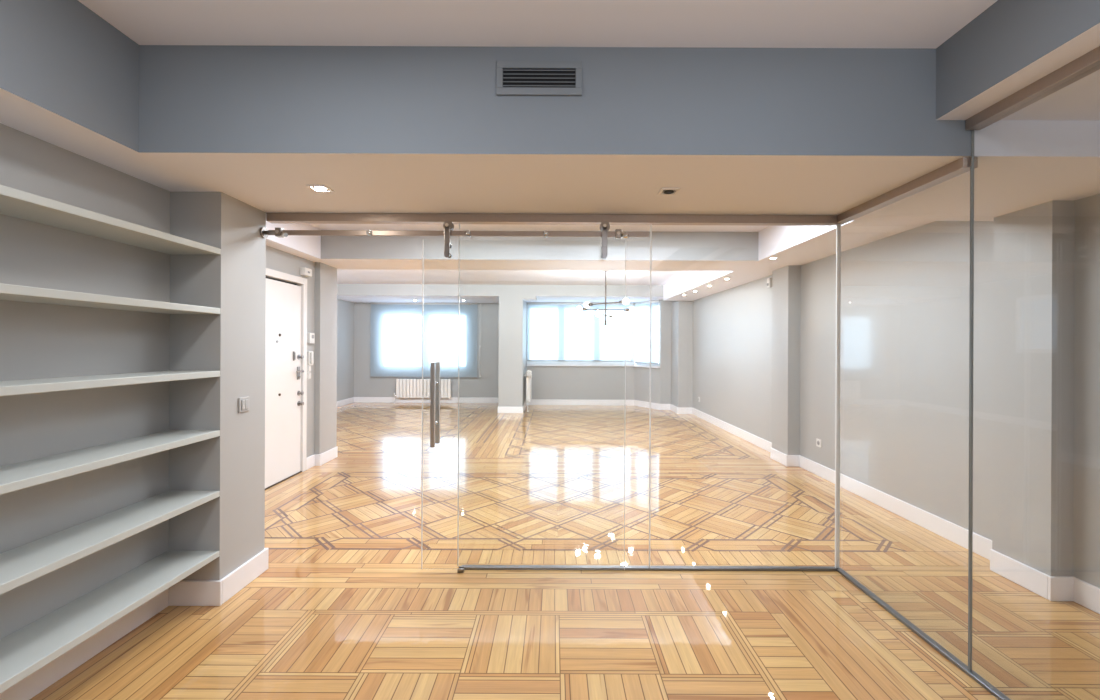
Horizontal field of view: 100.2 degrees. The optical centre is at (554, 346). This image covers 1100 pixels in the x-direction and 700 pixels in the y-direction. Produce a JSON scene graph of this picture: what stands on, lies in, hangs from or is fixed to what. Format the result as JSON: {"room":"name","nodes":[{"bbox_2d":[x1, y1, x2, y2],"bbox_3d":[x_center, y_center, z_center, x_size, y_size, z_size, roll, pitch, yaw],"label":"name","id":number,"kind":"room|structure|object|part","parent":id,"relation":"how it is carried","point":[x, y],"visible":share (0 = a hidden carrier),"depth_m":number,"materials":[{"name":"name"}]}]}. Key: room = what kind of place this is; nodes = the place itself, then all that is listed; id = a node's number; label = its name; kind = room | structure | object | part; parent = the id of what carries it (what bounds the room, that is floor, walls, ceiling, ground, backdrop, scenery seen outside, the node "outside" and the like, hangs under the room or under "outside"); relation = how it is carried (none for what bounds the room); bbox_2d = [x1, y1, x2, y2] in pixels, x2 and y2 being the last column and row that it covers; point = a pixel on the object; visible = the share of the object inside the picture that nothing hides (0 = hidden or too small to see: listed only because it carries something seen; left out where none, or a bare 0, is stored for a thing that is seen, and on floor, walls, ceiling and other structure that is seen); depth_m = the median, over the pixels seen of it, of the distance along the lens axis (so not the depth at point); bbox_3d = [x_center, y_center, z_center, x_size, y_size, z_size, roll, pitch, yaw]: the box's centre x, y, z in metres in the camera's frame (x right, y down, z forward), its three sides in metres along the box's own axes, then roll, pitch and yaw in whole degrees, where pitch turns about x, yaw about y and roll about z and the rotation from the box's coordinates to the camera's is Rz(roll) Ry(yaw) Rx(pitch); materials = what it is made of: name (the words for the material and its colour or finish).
{"room":"empty home office","nodes":[
{"label":"empty home office","id":0,"kind":"room"},
{"bbox_2d":[0,123,169,638],"bbox_3d":[-2.076,0.268,-0.405,0.150,2.145,5.590,0,0,0],"label":"wall","id":1,"kind":"structure","parent":0,"point":[38,340],"depth_m":1.93,"materials":[{"name":"grey paint"}]},
{"bbox_2d":[0,588,168,699],"bbox_3d":[-1.998,1.277,-0.413,0.016,0.128,5.574,0,0,0],"label":"baseboard","id":2,"kind":"structure","parent":1,"relation":"attached to","point":[35,683],"depth_m":1.94,"materials":[{"name":"white paint"}]},
{"bbox_2d":[0,550,218,693],"bbox_3d":[-1.872,1.076,-0.405,0.265,0.031,5.590,0,0,0],"label":"shelf","id":3,"kind":"object","parent":1,"relation":"attached to","point":[25,651],"visible":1,"depth_m":1.82,"materials":[{"name":"grey paint"}]},
{"bbox_2d":[0,490,219,594],"bbox_3d":[-1.871,0.764,-0.405,0.265,0.031,5.590,0,0,0],"label":"shelf","id":4,"kind":"object","parent":1,"relation":"attached to","point":[23,564],"visible":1,"depth_m":1.81,"materials":[{"name":"grey paint"}]},
{"bbox_2d":[0,430,219,494],"bbox_3d":[-1.869,0.450,-0.405,0.265,0.031,5.590,0,0,0],"label":"shelf","id":5,"kind":"object","parent":1,"relation":"attached to","point":[17,476],"visible":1,"depth_m":1.81,"materials":[{"name":"grey paint"}]},
{"bbox_2d":[0,283,219,313],"bbox_3d":[-1.867,-0.183,-0.405,0.265,0.031,5.590,0,0,0],"label":"shelf","id":6,"kind":"object","parent":1,"relation":"attached to","point":[9,292],"visible":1,"depth_m":1.78,"materials":[{"name":"grey paint"}]},
{"bbox_2d":[0,370,219,395],"bbox_3d":[-1.868,0.141,-0.405,0.265,0.031,5.590,0,0,0],"label":"shelf","id":7,"kind":"object","parent":1,"relation":"attached to","point":[27,386],"visible":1,"depth_m":1.78,"materials":[{"name":"grey paint"}]},
{"bbox_2d":[0,185,220,254],"bbox_3d":[-1.865,-0.492,-0.405,0.265,0.031,5.590,0,0,0],"label":"shelf","id":8,"kind":"object","parent":1,"relation":"attached to","point":[15,203],"visible":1,"depth_m":1.81,"materials":[{"name":"grey paint"}]},
{"bbox_2d":[169,192,265,579],"bbox_3d":[-2.289,0.268,2.575,1.105,2.145,0.370,0,0,0],"label":"wall pier","id":9,"kind":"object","parent":1,"relation":"attached to","point":[231,342],"visible":0.43,"depth_m":2.39,"materials":[{"name":"grey paint"}]},
{"bbox_2d":[169,548,267,605],"bbox_3d":[-1.883,1.278,2.575,0.316,0.128,0.402,0,0,0],"label":"baseboard","id":10,"kind":"object","parent":9,"relation":"attached to","point":[184,592],"visible":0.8,"depth_m":2.38,"materials":[{"name":"white paint"}]},
{"bbox_2d":[238,396,248,412],"bbox_3d":[-1.729,0.325,2.565,0.014,0.082,0.082,0,0,0],"label":"light switch","id":11,"kind":"object","parent":9,"relation":"attached to","point":[243,402],"visible":1,"depth_m":2.55,"materials":[{"name":"white plastic"}]},
{"bbox_2d":[266,245,314,456],"bbox_3d":[-2.765,0.043,3.960,0.150,2.590,2.400,0,0,0],"label":"wall","id":12,"kind":"structure","parent":0,"point":[278,260],"depth_m":5.03,"materials":[{"name":"grey paint"}]},
{"bbox_2d":[265,268,306,489],"bbox_3d":[-2.721,0.305,4.500,0.182,2.066,0.940,0,0,0],"label":"door","id":13,"kind":"structure","parent":12,"relation":"in","point":[286,294],"depth_m":4.61,"materials":[{"name":"white paint"}]},
{"bbox_3d":[-2.663,0.281,4.788,0.066,0.135,0.154,0,0,0],"label":"handle","id":14,"kind":"part","parent":13,"relation":"part of","materials":[{"name":"metal"}]},
{"bbox_2d":[300,267,311,276],"bbox_3d":[-2.656,-0.793,4.918,0.062,0.082,0.135,0,0,0],"label":"alarm box","id":15,"kind":"object","parent":12,"relation":"attached to","point":[304,271],"visible":1,"depth_m":4.87,"materials":[{"name":"white plastic"}]},
{"bbox_2d":[307,351,313,364],"bbox_3d":[-2.666,0.131,5.043,0.050,0.155,0.085,0,0,0],"label":"intercom","id":16,"kind":"object","parent":12,"relation":"attached to","point":[310,354],"visible":1,"depth_m":5.01,"materials":[{"name":"white plastic"}]},
{"bbox_2d":[307,333,314,342],"bbox_3d":[-2.671,-0.089,5.045,0.037,0.114,0.100,0,0,0],"label":"thermostat","id":17,"kind":"object","parent":12,"relation":"attached to","point":[310,336],"visible":1,"depth_m":5.01,"materials":[{"name":"white plastic"}]},
{"bbox_2d":[306,397,497,469],"bbox_3d":[-2.944,1.273,6.840,3.624,0.128,8.120,0,0,0],"label":"baseboard","id":18,"kind":"structure","parent":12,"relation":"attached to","point":[353,399],"depth_m":10.89,"materials":[{"name":"white paint"}]},
{"bbox_2d":[314,262,336,453],"bbox_3d":[-3.690,0.039,5.360,2.120,2.590,0.400,0,0,0],"label":"pillar","id":19,"kind":"structure","parent":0,"point":[325,392],"depth_m":5.30,"materials":[{"name":"grey paint"}]},
{"bbox_2d":[337,299,353,400],"bbox_3d":[-4.825,0.034,8.105,0.150,2.590,5.890,0,0,0],"label":"wall","id":20,"kind":"structure","parent":0,"point":[345,309],"depth_m":10.45,"materials":[{"name":"grey paint"}]},
{"bbox_2d":[354,303,498,397],"bbox_3d":[-2.938,0.042,10.975,3.624,2.590,0.150,0,0,0],"label":"wall","id":21,"kind":"structure","parent":0,"point":[487,386],"depth_m":10.90,"materials":[{"name":"grey paint"}]},
{"bbox_2d":[394,379,450,402],"bbox_3d":[-3.100,1.052,10.815,1.350,0.570,0.150,0,0,0],"label":"radiator","id":22,"kind":"object","parent":21,"relation":"attached to","point":[405,388],"visible":0.84,"depth_m":10.74,"materials":[{"name":"white metal"}]},
{"bbox_2d":[498,296,526,406],"bbox_3d":[-0.885,0.166,10.165,0.483,2.360,1.770,0,0,0],"label":"pillar","id":23,"kind":"structure","parent":0,"point":[512,309],"depth_m":9.28,"materials":[{"name":"grey paint"}]},
{"bbox_2d":[498,401,526,412],"bbox_3d":[-0.890,1.282,9.922,0.515,0.128,1.316,0,0,0],"label":"baseboard","id":24,"kind":"structure","parent":23,"relation":"attached to","point":[500,409],"depth_m":9.26,"materials":[{"name":"white paint"}]},
{"bbox_2d":[524,370,531,411],"bbox_3d":[-0.555,0.920,9.885,0.173,0.855,0.790,0,0,0],"label":"radiator","id":25,"kind":"object","parent":23,"relation":"attached to","point":[528,374],"visible":1,"depth_m":9.57,"materials":[{"name":"white metal"}]},
{"bbox_2d":[78,0,997,284],"bbox_3d":[-0.994,-1.304,3.925,7.900,0.120,14.550,0,0,0],"label":"ceiling","id":26,"kind":"structure","parent":0,"point":[928,24],"depth_m":1.78,"materials":[{"name":"white paint"}]},
{"bbox_2d":[0,0,138,152],"bbox_3d":[-1.933,-1.026,-0.647,0.425,0.445,5.105,0,0,0],"label":"beam","id":27,"kind":"structure","parent":26,"relation":"attached to","point":[69,78],"depth_m":1.65,"materials":[{"name":"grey paint"}]},
{"bbox_2d":[266,221,320,258],"bbox_3d":[-2.600,-1.096,3.915,0.170,0.310,2.070,0,0,0],"label":"soffit","id":28,"kind":"structure","parent":26,"relation":"attached to","point":[303,246],"depth_m":4.52,"materials":[{"name":"white paint"}]},
{"bbox_2d":[337,284,662,302],"bbox_3d":[-0.975,-1.099,10.165,7.540,0.290,1.770,0,0,0],"label":"beam","id":29,"kind":"structure","parent":26,"relation":"attached to","point":[355,293],"depth_m":9.28,"materials":[{"name":"grey paint"}]},
{"bbox_2d":[370,303,480,377],"bbox_3d":[-3.023,-0.146,10.812,2.612,1.770,0.088,0,0,0],"label":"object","id":30,"kind":"object","parent":29,"relation":"hanging from","point":[395,328],"visible":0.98,"depth_m":10.82,"materials":[{"name":"white fabric"}]},
{"bbox_2d":[307,230,758,270],"bbox_3d":[-1.275,-1.091,5.290,6.940,0.310,0.680,0,0,0],"label":"beam","id":31,"kind":"structure","parent":26,"relation":"attached to","point":[671,251],"depth_m":4.95,"materials":[{"name":"grey paint"}]},
{"bbox_2d":[73,45,1099,220],"bbox_3d":[-0.021,-1.018,2.393,5.630,0.445,0.975,0,0,0],"label":"beam","id":32,"kind":"structure","parent":26,"relation":"attached to","point":[388,129],"depth_m":1.91,"materials":[{"name":"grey paint"}]},
{"bbox_2d":[306,185,333,191],"bbox_3d":[-1.183,-0.796,2.325,0.095,0.008,0.095,0,0,0],"label":"recessed light","id":33,"kind":"object","parent":32,"relation":"attached to","point":[317,188],"visible":1,"depth_m":2.31,"materials":[{"name":"white paint"}]},
{"bbox_2d":[496,61,581,95],"bbox_3d":[-0.063,-1.106,1.899,0.352,0.140,0.013,0,0,0],"label":"air vent","id":34,"kind":"object","parent":32,"relation":"attached to","point":[513,78],"visible":1,"depth_m":1.89,"materials":[{"name":"grey metal"}]},
{"bbox_2d":[266,213,836,225],"bbox_3d":[-0.017,-0.770,2.790,3.430,0.050,0.056,0,0,0],"label":"channel","id":35,"kind":"object","parent":32,"relation":"attached to","point":[304,218],"visible":1,"depth_m":2.76,"materials":[{"name":"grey metal"}]},
{"bbox_2d":[657,188,680,194],"bbox_3d":[0.583,-0.789,2.347,0.095,0.008,0.095,0,0,0],"label":"recessed light","id":36,"kind":"object","parent":32,"relation":"attached to","point":[664,191],"visible":1,"depth_m":2.34,"materials":[{"name":"white paint"}]},
{"bbox_2d":[835,157,977,224],"bbox_3d":[1.728,-0.765,2.365,0.060,0.045,0.910,0,0,0],"label":"channel","id":37,"kind":"object","parent":32,"relation":"attached to","point":[962,165],"visible":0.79,"depth_m":2.20,"materials":[{"name":"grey metal"}]},
{"bbox_2d":[576,271,633,324],"bbox_3d":[0.823,-0.786,7.400,0.943,0.900,0.830,0,0,0],"label":"chandelier","id":38,"kind":"object","parent":26,"relation":"hanging from","point":[579,309],"visible":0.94,"depth_m":7.39,"materials":[{"name":"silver metal"}]},
{"bbox_3d":[0.823,-0.776,7.400,0.038,0.880,0.038,0,0,0],"label":"rod","id":39,"kind":"part","parent":38,"relation":"part of","materials":[{"name":"brown metal"}]},
{"bbox_3d":[0.823,-0.691,7.400,0.039,0.040,0.680,0,0,-44],"label":"arm","id":40,"kind":"part","parent":38,"relation":"part of","materials":[{"name":"brown metal"}]},
{"bbox_3d":[0.823,-0.591,7.400,0.700,0.040,0.040,0,0,-8],"label":"arm","id":41,"kind":"part","parent":38,"relation":"part of","materials":[{"name":"brown metal"}]},
{"bbox_2d":[663,221,933,300],"bbox_3d":[2.495,-1.074,6.080,0.600,0.310,6.400,0,0,0],"label":"soffit","id":42,"kind":"structure","parent":26,"relation":"attached to","point":[793,245],"depth_m":4.61,"materials":[{"name":"white paint"}]},
{"bbox_2d":[936,0,1099,120],"bbox_3d":[2.187,-1.083,-0.647,1.215,0.296,5.105,0,0,0],"label":"beam","id":43,"kind":"structure","parent":26,"relation":"attached to","point":[1011,45],"depth_m":1.65,"materials":[{"name":"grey paint"}]},
{"bbox_2d":[965,46,1099,129],"bbox_3d":[1.729,-0.915,0.751,0.060,0.044,2.303,0,0,0],"label":"channel","id":44,"kind":"object","parent":43,"relation":"attached to","point":[1089,62],"visible":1,"depth_m":1.62,"materials":[{"name":"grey metal"}]},
{"bbox_2d":[30,402,1099,699],"bbox_3d":[-0.981,1.405,3.875,7.850,0.121,14.450,0,0,0],"label":"floor","id":45,"kind":"structure","parent":0,"point":[344,606],"depth_m":2.50,"materials":[{"name":"brown wood"}]},
{"bbox_2d":[457,566,464,572],"bbox_3d":[-0.559,1.336,2.757,0.037,0.021,0.041,0,0,0],"label":"floor guide","id":46,"kind":"object","parent":45,"relation":"on","point":[460,569],"visible":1,"depth_m":2.74,"materials":[{"name":"metal"}]},
{"bbox_2d":[461,565,836,570],"bbox_3d":[0.569,1.344,2.790,2.269,0.015,0.032,0,0,0],"label":"floor track","id":47,"kind":"object","parent":45,"relation":"on","point":[474,567],"visible":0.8,"depth_m":2.77,"materials":[{"name":"grey metal"}]},
{"bbox_2d":[457,223,650,566],"bbox_3d":[-0.002,0.293,2.790,1.163,2.086,0.010,0,0,0],"label":"glass panel","id":48,"kind":"object","parent":47,"relation":"on","point":[459,223],"visible":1,"depth_m":2.79,"materials":[{"name":"white"}]},
{"bbox_2d":[260,227,648,238],"bbox_3d":[-0.587,-0.670,2.737,2.291,0.065,0.096,0,0,0],"label":"sliding rail","id":49,"kind":"object","parent":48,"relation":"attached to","point":[278,232],"visible":1,"depth_m":2.73,"materials":[{"name":"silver metal"}]},
{"bbox_2d":[421,221,625,569],"bbox_3d":[-0.184,0.298,2.758,1.218,2.079,0.140,0,0,0],"label":"door","id":50,"kind":"structure","parent":49,"relation":"hanging from","point":[448,226],"depth_m":2.75,"materials":[{"name":"white"}]},
{"bbox_2d":[650,224,838,567],"bbox_3d":[1.150,0.298,2.790,1.136,2.086,0.010,0,0,0],"label":"glass panel","id":51,"kind":"object","parent":47,"relation":"on","point":[837,225],"visible":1,"depth_m":2.79,"materials":[{"name":"white"}]},
{"bbox_2d":[834,566,1010,699],"bbox_3d":[1.719,1.349,1.203,0.032,0.015,3.206,0,0,0],"label":"floor track","id":52,"kind":"object","parent":45,"relation":"on","point":[999,695],"visible":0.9,"depth_m":2.10,"materials":[{"name":"grey metal"}]},
{"bbox_2d":[837,166,970,669],"bbox_3d":[1.724,0.298,2.350,0.010,2.091,0.890,0,0,0],"label":"glass panel","id":53,"kind":"object","parent":52,"relation":"on","point":[839,330],"visible":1,"depth_m":2.78,"materials":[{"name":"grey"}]},
{"bbox_2d":[969,130,973,670],"bbox_3d":[1.724,0.226,0.751,0.010,2.236,2.302,0,0,0],"label":"glass panel","id":54,"kind":"object","parent":52,"relation":"on","point":[972,131],"visible":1,"depth_m":1.90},
{"bbox_2d":[526,300,660,403],"bbox_3d":[0.878,0.059,10.290,3.042,2.590,0.880,0,0,0],"label":"wall","id":55,"kind":"structure","parent":0,"point":[548,382],"depth_m":10.58,"materials":[{"name":"grey paint"}]},
{"bbox_2d":[526,303,659,367],"bbox_3d":[0.919,-0.243,10.527,3.101,1.405,0.754,0,0,14],"label":"window","id":56,"kind":"structure","parent":55,"relation":"in","point":[529,363],"depth_m":10.62,"materials":[{"name":"white plastic"}]},
{"bbox_2d":[527,302,632,361],"bbox_3d":[0.589,-0.329,10.560,2.425,1.348,0.052,0,0,0],"label":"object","id":57,"kind":"structure","parent":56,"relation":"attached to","point":[556,331],"depth_m":10.55,"materials":[{"name":"white fabric"}]},
{"bbox_3d":[0.893,0.441,10.499,3.037,0.035,0.688,0,0,14],"label":"sill","id":58,"kind":"part","parent":56,"relation":"part of","materials":[{"name":"white paint"}]},
{"bbox_2d":[635,300,658,363],"bbox_3d":[2.042,-0.308,10.200,0.052,1.378,0.737,0,0,-30],"label":"roller blind","id":59,"kind":"object","parent":56,"relation":"attached to","point":[642,309],"visible":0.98,"depth_m":10.19,"materials":[{"name":"white fabric"}]},
{"bbox_3d":[2.126,-0.256,10.244,0.070,1.370,0.827,0,0,-31],"label":"frame","id":60,"kind":"part","parent":56,"relation":"part of","materials":[{"name":"white plastic"}]},
{"bbox_3d":[2.262,-0.255,10.029,0.006,1.250,0.197,0,0,-30],"label":"pane","id":61,"kind":"part","parent":56,"relation":"part of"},
{"bbox_2d":[528,399,692,413],"bbox_3d":[1.228,1.291,10.308,3.675,0.128,0.968,0,0,23],"label":"baseboard","id":62,"kind":"structure","parent":55,"relation":"attached to","point":[679,410],"depth_m":10.56,"materials":[{"name":"white paint"}]},
{"bbox_2d":[659,300,692,406],"bbox_3d":[2.605,0.066,9.690,0.670,2.590,0.820,0,0,0],"label":"wall","id":63,"kind":"structure","parent":0,"point":[675,317],"depth_m":9.43,"materials":[{"name":"grey paint"}]},
{"bbox_2d":[693,194,1099,587],"bbox_3d":[2.865,0.068,3.500,0.150,2.590,13.400,0,0,0],"label":"wall","id":64,"kind":"structure","parent":0,"point":[904,337],"depth_m":3.63,"materials":[{"name":"grey paint"}]},
{"bbox_2d":[767,278,771,287],"bbox_3d":[2.760,-0.818,5.910,0.068,0.120,0.080,0,0,0],"label":"sensor","id":65,"kind":"object","parent":64,"relation":"attached to","point":[769,280],"visible":0.88,"depth_m":5.88,"materials":[{"name":"white plastic"}]},
{"bbox_2d":[772,265,800,454],"bbox_3d":[2.719,0.222,5.410,0.140,2.280,0.380,0,0,0],"label":"pillar","id":66,"kind":"structure","parent":64,"relation":"attached to","point":[786,281],"depth_m":5.26,"materials":[{"name":"grey paint"}]},
{"bbox_2d":[816,438,820,447],"bbox_3d":[2.780,1.017,4.840,0.012,0.082,0.082,0,0,0],"label":"power outlet","id":67,"kind":"object","parent":64,"relation":"attached to","point":[818,441],"visible":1,"depth_m":4.83,"materials":[{"name":"white plastic"}]},
{"bbox_2d":[692,408,1099,613],"bbox_3d":[2.706,1.298,3.032,0.156,0.128,12.464,0,0,0],"label":"baseboard","id":68,"kind":"structure","parent":64,"relation":"attached to","point":[1052,588],"depth_m":3.19,"materials":[{"name":"white paint"}]},
{"bbox_2d":[992,200,1074,575],"bbox_3d":[2.729,0.289,2.635,0.120,2.145,0.330,0,0,0],"label":"pillar","id":69,"kind":"structure","parent":64,"relation":"attached to","point":[1034,246],"depth_m":2.56,"materials":[{"name":"grey paint"}]}
]}

